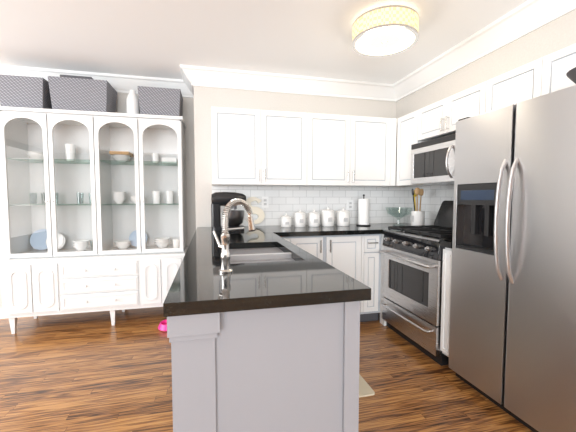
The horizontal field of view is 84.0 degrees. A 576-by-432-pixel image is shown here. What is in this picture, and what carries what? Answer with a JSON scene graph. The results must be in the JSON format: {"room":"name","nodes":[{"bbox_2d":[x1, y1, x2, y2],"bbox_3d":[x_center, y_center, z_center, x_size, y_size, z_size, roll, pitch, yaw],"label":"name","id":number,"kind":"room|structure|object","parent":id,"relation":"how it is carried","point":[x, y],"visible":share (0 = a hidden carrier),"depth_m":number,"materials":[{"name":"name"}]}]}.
{"room":"kitchen","nodes":[
{"label":"kitchen","id":0,"kind":"room"},
{"bbox_2d":[0,93,195,308],"bbox_3d":[-3.008,-0.200,3.197,4.048,2.460,0.150,-1,3,-14],"label":"wall","id":1,"kind":"structure","parent":0,"point":[188,111],"depth_m":3.54,"materials":[{"name":"paint"}]},
{"bbox_2d":[0,309,4,318],"bbox_3d":[-2.989,0.982,3.187,4.048,0.100,0.013,-1,3,-14],"label":"baseboard","id":2,"kind":"structure","parent":1,"relation":"attached to","point":[1,314],"depth_m":3.20,"materials":[{"name":"white wood"}]},
{"bbox_2d":[0,65,193,97],"bbox_3d":[-2.974,-1.344,2.989,4.048,0.150,0.140,-1,3,-14],"label":"crown molding","id":3,"kind":"structure","parent":1,"relation":"attached to","point":[121,83],"depth_m":3.26,"materials":[{"name":"white wood"}]},
{"bbox_2d":[0,0,527,83],"bbox_3d":[-0.925,-1.260,-0.174,6.550,0.050,7.550,-1,3,-14],"label":"ceiling","id":4,"kind":"structure","parent":0,"point":[168,38],"depth_m":2.46,"materials":[{"name":"paint"}]},
{"bbox_2d":[352,5,418,56],"bbox_3d":[0.678,-1.287,2.246,0.448,0.177,0.448,-1,3,-14],"label":"ceiling light","id":5,"kind":"object","parent":4,"relation":"attached to","point":[386,30],"visible":1,"depth_m":2.13,"materials":[{"name":"beige fabric"}]},
{"bbox_2d":[0,307,532,431],"bbox_3d":[-0.925,1.246,-0.028,6.550,0.050,7.550,-1,3,-14],"label":"floor","id":6,"kind":"structure","parent":0,"point":[87,372],"depth_m":2.11,"materials":[{"name":"brown wood"}]},
{"bbox_2d":[0,106,187,333],"bbox_3d":[-1.802,0.037,3.128,1.539,1.995,0.518,-1,3,-14],"label":"hutch","id":7,"kind":"object","parent":6,"relation":"on","point":[106,273],"visible":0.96,"depth_m":3.03,"materials":[{"name":"white wood"}]},
{"bbox_2d":[0,74,51,108],"bbox_3d":[-2.395,-1.097,2.973,0.359,0.285,0.329,-1,3,-14],"label":"basket","id":8,"kind":"object","parent":7,"relation":"on","point":[25,91],"visible":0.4,"depth_m":2.83,"materials":[{"name":"grey wicker"}]},
{"bbox_2d":[26,151,43,160],"label":"dishes","id":9,"kind":"object","parent":7,"relation":"in","point":[31,153],"depth_m":2.99,"materials":[{"name":"white ceramic"}]},
{"bbox_2d":[29,193,44,203],"label":"dishes","id":10,"kind":"object","parent":7,"relation":"in","point":[30,193],"depth_m":3.06,"materials":[{"name":"white ceramic"}]},
{"bbox_2d":[30,229,47,249],"label":"dishes","id":11,"kind":"object","parent":7,"relation":"in","point":[42,232],"depth_m":3.17,"materials":[{"name":"blue ceramic"}]},
{"bbox_2d":[57,233,65,248],"label":"dishes","id":12,"kind":"object","parent":7,"relation":"in","point":[61,243],"depth_m":3.19,"materials":[{"name":"white ceramic"}]},
{"bbox_2d":[65,144,75,161],"label":"dishes","id":13,"kind":"object","parent":7,"relation":"in","point":[68,147],"depth_m":3.08,"materials":[{"name":"white ceramic"}]},
{"bbox_2d":[77,193,83,203],"label":"dishes","id":14,"kind":"object","parent":7,"relation":"in","point":[78,193],"depth_m":3.14,"materials":[{"name":"white ceramic"}]},
{"bbox_2d":[48,76,116,112],"bbox_3d":[-1.947,-1.111,3.075,0.479,0.300,0.339,-1,3,-14],"label":"basket","id":15,"kind":"object","parent":7,"relation":"on","point":[78,94],"visible":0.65,"depth_m":2.93,"materials":[{"name":"grey wicker"}]},
{"bbox_2d":[60,74,92,78],"bbox_3d":[-1.975,-1.278,3.054,0.260,0.033,0.250,-1,3,-14],"label":"lid","id":16,"kind":"object","parent":15,"relation":"on","point":[72,76],"visible":0.27,"depth_m":2.93,"materials":[{"name":"grey"}]},
{"bbox_2d":[73,240,92,250],"label":"dishes","id":17,"kind":"object","parent":7,"relation":"in","point":[79,247],"depth_m":3.12,"materials":[{"name":"white ceramic"}]},
{"bbox_2d":[109,151,132,162],"label":"dishes","id":18,"kind":"object","parent":7,"relation":"in","point":[127,156],"depth_m":3.14,"materials":[{"name":"white ceramic"}]},
{"bbox_2d":[112,192,140,203],"label":"dishes","id":19,"kind":"object","parent":7,"relation":"in","point":[118,194],"depth_m":3.20,"materials":[{"name":"white ceramic"}]},
{"bbox_2d":[115,230,146,248],"label":"dishes","id":20,"kind":"object","parent":7,"relation":"in","point":[119,243],"depth_m":3.35,"materials":[{"name":"white ceramic"}]},
{"bbox_2d":[126,90,139,113],"bbox_3d":[-1.536,-1.101,3.165,0.120,0.270,0.120,-1,3,-14],"label":"vase","id":21,"kind":"object","parent":7,"relation":"on","point":[132,103],"visible":0.75,"depth_m":3.12,"materials":[{"name":"white ceramic"}]},
{"bbox_2d":[152,191,159,203],"label":"dishes","id":22,"kind":"object","parent":7,"relation":"in","point":[156,197],"depth_m":3.28,"materials":[{"name":"white ceramic"}]},
{"bbox_2d":[137,86,182,115],"bbox_3d":[-1.277,-1.108,3.243,0.389,0.275,0.329,-1,3,-14],"label":"basket","id":23,"kind":"object","parent":7,"relation":"on","point":[160,101],"visible":0.67,"depth_m":3.09,"materials":[{"name":"grey wicker"}]},
{"bbox_2d":[152,153,177,164],"label":"dishes","id":24,"kind":"object","parent":7,"relation":"in","point":[156,155],"depth_m":3.26,"materials":[{"name":"white ceramic"}]},
{"bbox_2d":[154,237,178,247],"label":"dishes","id":25,"kind":"object","parent":7,"relation":"in","point":[163,240],"depth_m":3.31,"materials":[{"name":"white ceramic"}]},
{"bbox_2d":[166,191,173,203],"label":"dishes","id":26,"kind":"object","parent":7,"relation":"in","point":[170,199],"depth_m":3.33,"materials":[{"name":"white ceramic"}]},
{"bbox_2d":[158,319,166,330],"bbox_3d":[-1.114,1.016,2.989,0.190,0.055,0.190,-1,3,-14],"label":"pet bowl","id":27,"kind":"object","parent":6,"relation":"on","point":[162,326],"visible":0.46,"depth_m":2.92,"materials":[{"name":"pink plastic"}]},
{"bbox_2d":[167,303,370,431],"bbox_3d":[-0.096,0.707,1.276,0.634,0.875,0.451,-1,3,-14],"label":"base cabinet","id":28,"kind":"object","parent":6,"relation":"on","point":[264,336],"depth_m":1.05,"materials":[{"name":"white wood"}]},
{"bbox_2d":[163,223,451,318],"bbox_3d":[0.510,0.185,2.347,2.356,0.040,2.388,-1,3,-14],"label":"countertop","id":29,"kind":"structure","parent":28,"relation":"on","point":[335,264],"depth_m":1.38,"materials":[{"name":"black stone"}]},
{"bbox_2d":[211,192,245,230],"bbox_3d":[-0.553,-0.050,3.000,0.325,0.351,0.204,-1,3,-14],"label":"coffee maker","id":30,"kind":"object","parent":29,"relation":"on","point":[219,200],"visible":0.71,"depth_m":2.93,"materials":[{"name":"black plastic"}]},
{"bbox_2d":[213,198,254,272],"bbox_3d":[-0.220,0.075,1.334,0.184,0.297,0.132,-1,3,-14],"label":"faucet","id":31,"kind":"object","parent":29,"relation":"on","point":[224,247],"visible":1,"depth_m":1.28,"materials":[{"name":"silver metal"}]},
{"bbox_2d":[245,197,264,223],"bbox_3d":[-0.345,-0.056,3.292,0.204,0.283,0.074,-1,3,-14],"label":"letter","id":32,"kind":"object","parent":29,"relation":"on","point":[258,211],"visible":0.69,"depth_m":3.28,"materials":[{"name":"beige paint"}]},
{"bbox_2d":[229,243,294,262],"bbox_3d":[-0.170,0.324,1.826,0.369,0.232,0.679,-1,3,-14],"label":"sink","id":33,"kind":"object","parent":29,"relation":"in","point":[241,252],"depth_m":1.99,"materials":[{"name":"silver metal"}]},
{"bbox_2d":[280,213,291,227],"bbox_3d":[-0.020,0.040,3.237,0.114,0.143,0.114,-1,3,-14],"label":"canister","id":34,"kind":"object","parent":29,"relation":"on","point":[285,221],"visible":1,"depth_m":3.19,"materials":[{"name":"white ceramic"}]},
{"bbox_2d":[294,209,305,226],"bbox_3d":[0.123,0.018,3.270,0.121,0.183,0.121,-1,3,-14],"label":"canister","id":35,"kind":"object","parent":29,"relation":"on","point":[299,218],"visible":1,"depth_m":3.22,"materials":[{"name":"white ceramic"}]},
{"bbox_2d":[308,209,319,226],"bbox_3d":[0.269,0.019,3.305,0.125,0.178,0.125,-1,3,-14],"label":"canister","id":36,"kind":"object","parent":29,"relation":"on","point":[313,218],"visible":1,"depth_m":3.26,"materials":[{"name":"white ceramic"}]},
{"bbox_2d":[321,207,334,226],"bbox_3d":[0.417,0.004,3.341,0.141,0.203,0.141,-1,3,-14],"label":"canister","id":37,"kind":"object","parent":29,"relation":"on","point":[327,216],"visible":1,"depth_m":3.28,"materials":[{"name":"white ceramic"}]},
{"bbox_2d":[336,208,349,225],"bbox_3d":[0.583,0.007,3.381,0.146,0.193,0.146,-1,3,-14],"label":"canister","id":38,"kind":"object","parent":29,"relation":"on","point":[343,217],"visible":1,"depth_m":3.32,"materials":[{"name":"white ceramic"}]},
{"bbox_2d":[356,194,370,225],"bbox_3d":[0.806,-0.065,3.410,0.150,0.333,0.150,-1,3,-14],"label":"paper towel","id":39,"kind":"object","parent":29,"relation":"on","point":[363,211],"visible":1,"depth_m":3.36,"materials":[{"name":"white paper"}]},
{"bbox_2d":[386,207,412,225],"bbox_3d":[1.197,0.004,3.457,0.284,0.190,0.284,-1,3,-14],"label":"glass bowl","id":40,"kind":"object","parent":29,"relation":"on","point":[398,211],"visible":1,"depth_m":3.45,"materials":[{"name":"clear glass"}]},
{"bbox_2d":[410,187,424,225],"bbox_3d":[1.292,-0.083,3.188,0.137,0.396,0.149,-1,3,-14],"label":"utensil crock","id":41,"kind":"object","parent":29,"relation":"on","point":[417,218],"visible":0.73,"depth_m":3.14,"materials":[{"name":"white ceramic"}]},
{"bbox_2d":[359,374,374,397],"bbox_3d":[0.255,1.077,2.324,0.390,0.010,0.820,-1,3,-14],"label":"kitchen mat","id":42,"kind":"object","parent":6,"relation":"on","point":[365,389],"visible":0.21,"depth_m":2.01,"materials":[{"name":"beige fabric"}]},
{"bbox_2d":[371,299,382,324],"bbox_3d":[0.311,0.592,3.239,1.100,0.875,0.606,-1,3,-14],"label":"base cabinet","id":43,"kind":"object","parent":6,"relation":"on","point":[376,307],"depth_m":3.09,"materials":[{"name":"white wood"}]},
{"bbox_2d":[380,225,452,365],"bbox_3d":[1.262,0.585,2.704,0.733,0.950,0.746,-1,3,-14],"label":"stove","id":44,"kind":"object","parent":6,"relation":"on","point":[412,279],"visible":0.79,"depth_m":2.53,"materials":[{"name":"silver metal"}]},
{"bbox_2d":[434,201,453,227],"bbox_3d":[1.470,-0.022,2.908,0.135,0.235,0.270,-1,3,-14],"label":"cookbook stand","id":45,"kind":"object","parent":44,"relation":"on","point":[444,217],"visible":0.54,"depth_m":2.93,"materials":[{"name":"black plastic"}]},
{"bbox_2d":[449,85,575,431],"bbox_3d":[1.490,0.254,1.764,0.708,1.720,0.908,-1,3,-14],"label":"fridge","id":46,"kind":"object","parent":6,"relation":"on","point":[512,344],"visible":1,"depth_m":1.67,"materials":[{"name":"silver metal"}]},
{"bbox_2d":[566,67,575,83],"bbox_3d":[1.423,-0.617,1.435,0.270,0.100,0.270,-1,3,-14],"label":"bowl","id":47,"kind":"object","parent":46,"relation":"on","point":[571,74],"visible":1,"depth_m":1.48,"materials":[{"name":"grey"}]},
{"bbox_2d":[193,86,404,228],"bbox_3d":[0.222,-0.234,3.769,2.502,2.460,0.550,-1,3,-14],"label":"wall","id":48,"kind":"structure","parent":0,"point":[206,99],"depth_m":3.26,"materials":[{"name":"paint"}]},
{"bbox_2d":[211,107,310,185],"bbox_3d":[-0.292,-0.654,3.165,0.905,0.700,0.326,-1,3,-14],"label":"upper cabinet","id":49,"kind":"object","parent":48,"relation":"attached to","point":[253,147],"depth_m":3.01,"materials":[{"name":"white wood"}]},
{"bbox_2d":[176,65,391,100],"bbox_3d":[0.048,-1.364,3.327,2.219,0.150,0.137,-1,3,-14],"label":"crown molding","id":50,"kind":"structure","parent":48,"relation":"attached to","point":[192,76],"depth_m":3.29,"materials":[{"name":"white"}]},
{"bbox_2d":[212,186,403,225],"bbox_3d":[0.304,-0.113,3.507,2.208,0.418,0.008,-1,3,-14],"label":"tiled wall","id":51,"kind":"structure","parent":48,"relation":"attached to","point":[289,200],"depth_m":3.50,"materials":[{"name":"white tile"}]},
{"bbox_2d":[262,197,268,207],"bbox_3d":[-0.240,-0.145,3.368,0.072,0.116,0.005,-1,3,-14],"label":"electrical outlet plate","id":52,"kind":"object","parent":51,"relation":"attached to","point":[265,202],"depth_m":3.37,"materials":[{"name":"white plastic"}]},
{"bbox_2d":[347,200,352,209],"bbox_3d":[0.701,-0.124,3.596,0.072,0.116,0.005,-1,3,-14],"label":"electrical outlet plate","id":53,"kind":"object","parent":51,"relation":"attached to","point":[349,202],"depth_m":3.59,"materials":[{"name":"white plastic"}]},
{"bbox_2d":[307,113,396,186],"bbox_3d":[0.619,-0.667,3.384,0.969,0.700,0.326,-1,3,-14],"label":"upper cabinet","id":54,"kind":"object","parent":48,"relation":"attached to","point":[347,150],"depth_m":3.23,"materials":[{"name":"white wood"}]},
{"bbox_2d":[396,10,575,186],"bbox_3d":[2.192,-0.035,0.366,0.270,2.460,7.000,-1,3,-14],"label":"wall","id":55,"kind":"structure","parent":0,"point":[553,36],"depth_m":2.36,"materials":[{"name":"paint"}]},
{"bbox_2d":[396,111,437,185],"bbox_3d":[1.333,-0.657,3.210,0.327,0.700,0.336,-1,3,-14],"label":"upper cabinet","id":56,"kind":"object","parent":55,"relation":"attached to","point":[406,127],"depth_m":3.20,"materials":[{"name":"white wood"}]},
{"bbox_2d":[404,185,453,224],"bbox_3d":[1.556,-0.084,3.007,0.007,0.418,1.500,-1,3,-14],"label":"tiled wall","id":57,"kind":"structure","parent":55,"relation":"attached to","point":[432,198],"depth_m":3.33,"materials":[{"name":"white tile"}]},
{"bbox_2d":[416,82,483,142],"bbox_3d":[1.462,-0.830,2.664,0.327,0.290,0.762,-1,3,-14],"label":"upper cabinet","id":58,"kind":"object","parent":55,"relation":"attached to","point":[438,119],"depth_m":2.62,"materials":[{"name":"white wood"}]},
{"bbox_2d":[410,133,455,184],"bbox_3d":[1.401,-0.461,2.671,0.446,0.368,0.754,-1,3,-14],"label":"microwave","id":59,"kind":"object","parent":58,"relation":"attached to","point":[432,161],"visible":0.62,"depth_m":2.70,"materials":[{"name":"silver metal"}]},
{"bbox_2d":[388,0,575,101],"bbox_3d":[2.003,-1.184,0.254,0.117,0.150,7.000,-1,3,-14],"label":"crown molding","id":60,"kind":"structure","parent":55,"relation":"attached to","point":[524,19],"depth_m":2.38,"materials":[{"name":"white"}]},
{"bbox_2d":[480,58,539,113],"bbox_3d":[1.597,-0.797,2.103,0.327,0.290,0.394,-1,3,-14],"label":"upper cabinet","id":61,"kind":"object","parent":55,"relation":"attached to","point":[517,85],"depth_m":2.07,"materials":[{"name":"white wood"}]},
{"bbox_2d":[536,43,575,96],"bbox_3d":[1.689,-0.775,1.722,0.327,0.290,0.393,-1,3,-14],"label":"upper cabinet","id":62,"kind":"object","parent":55,"relation":"attached to","point":[546,74],"depth_m":1.80,"materials":[{"name":"white wood"}]}
]}

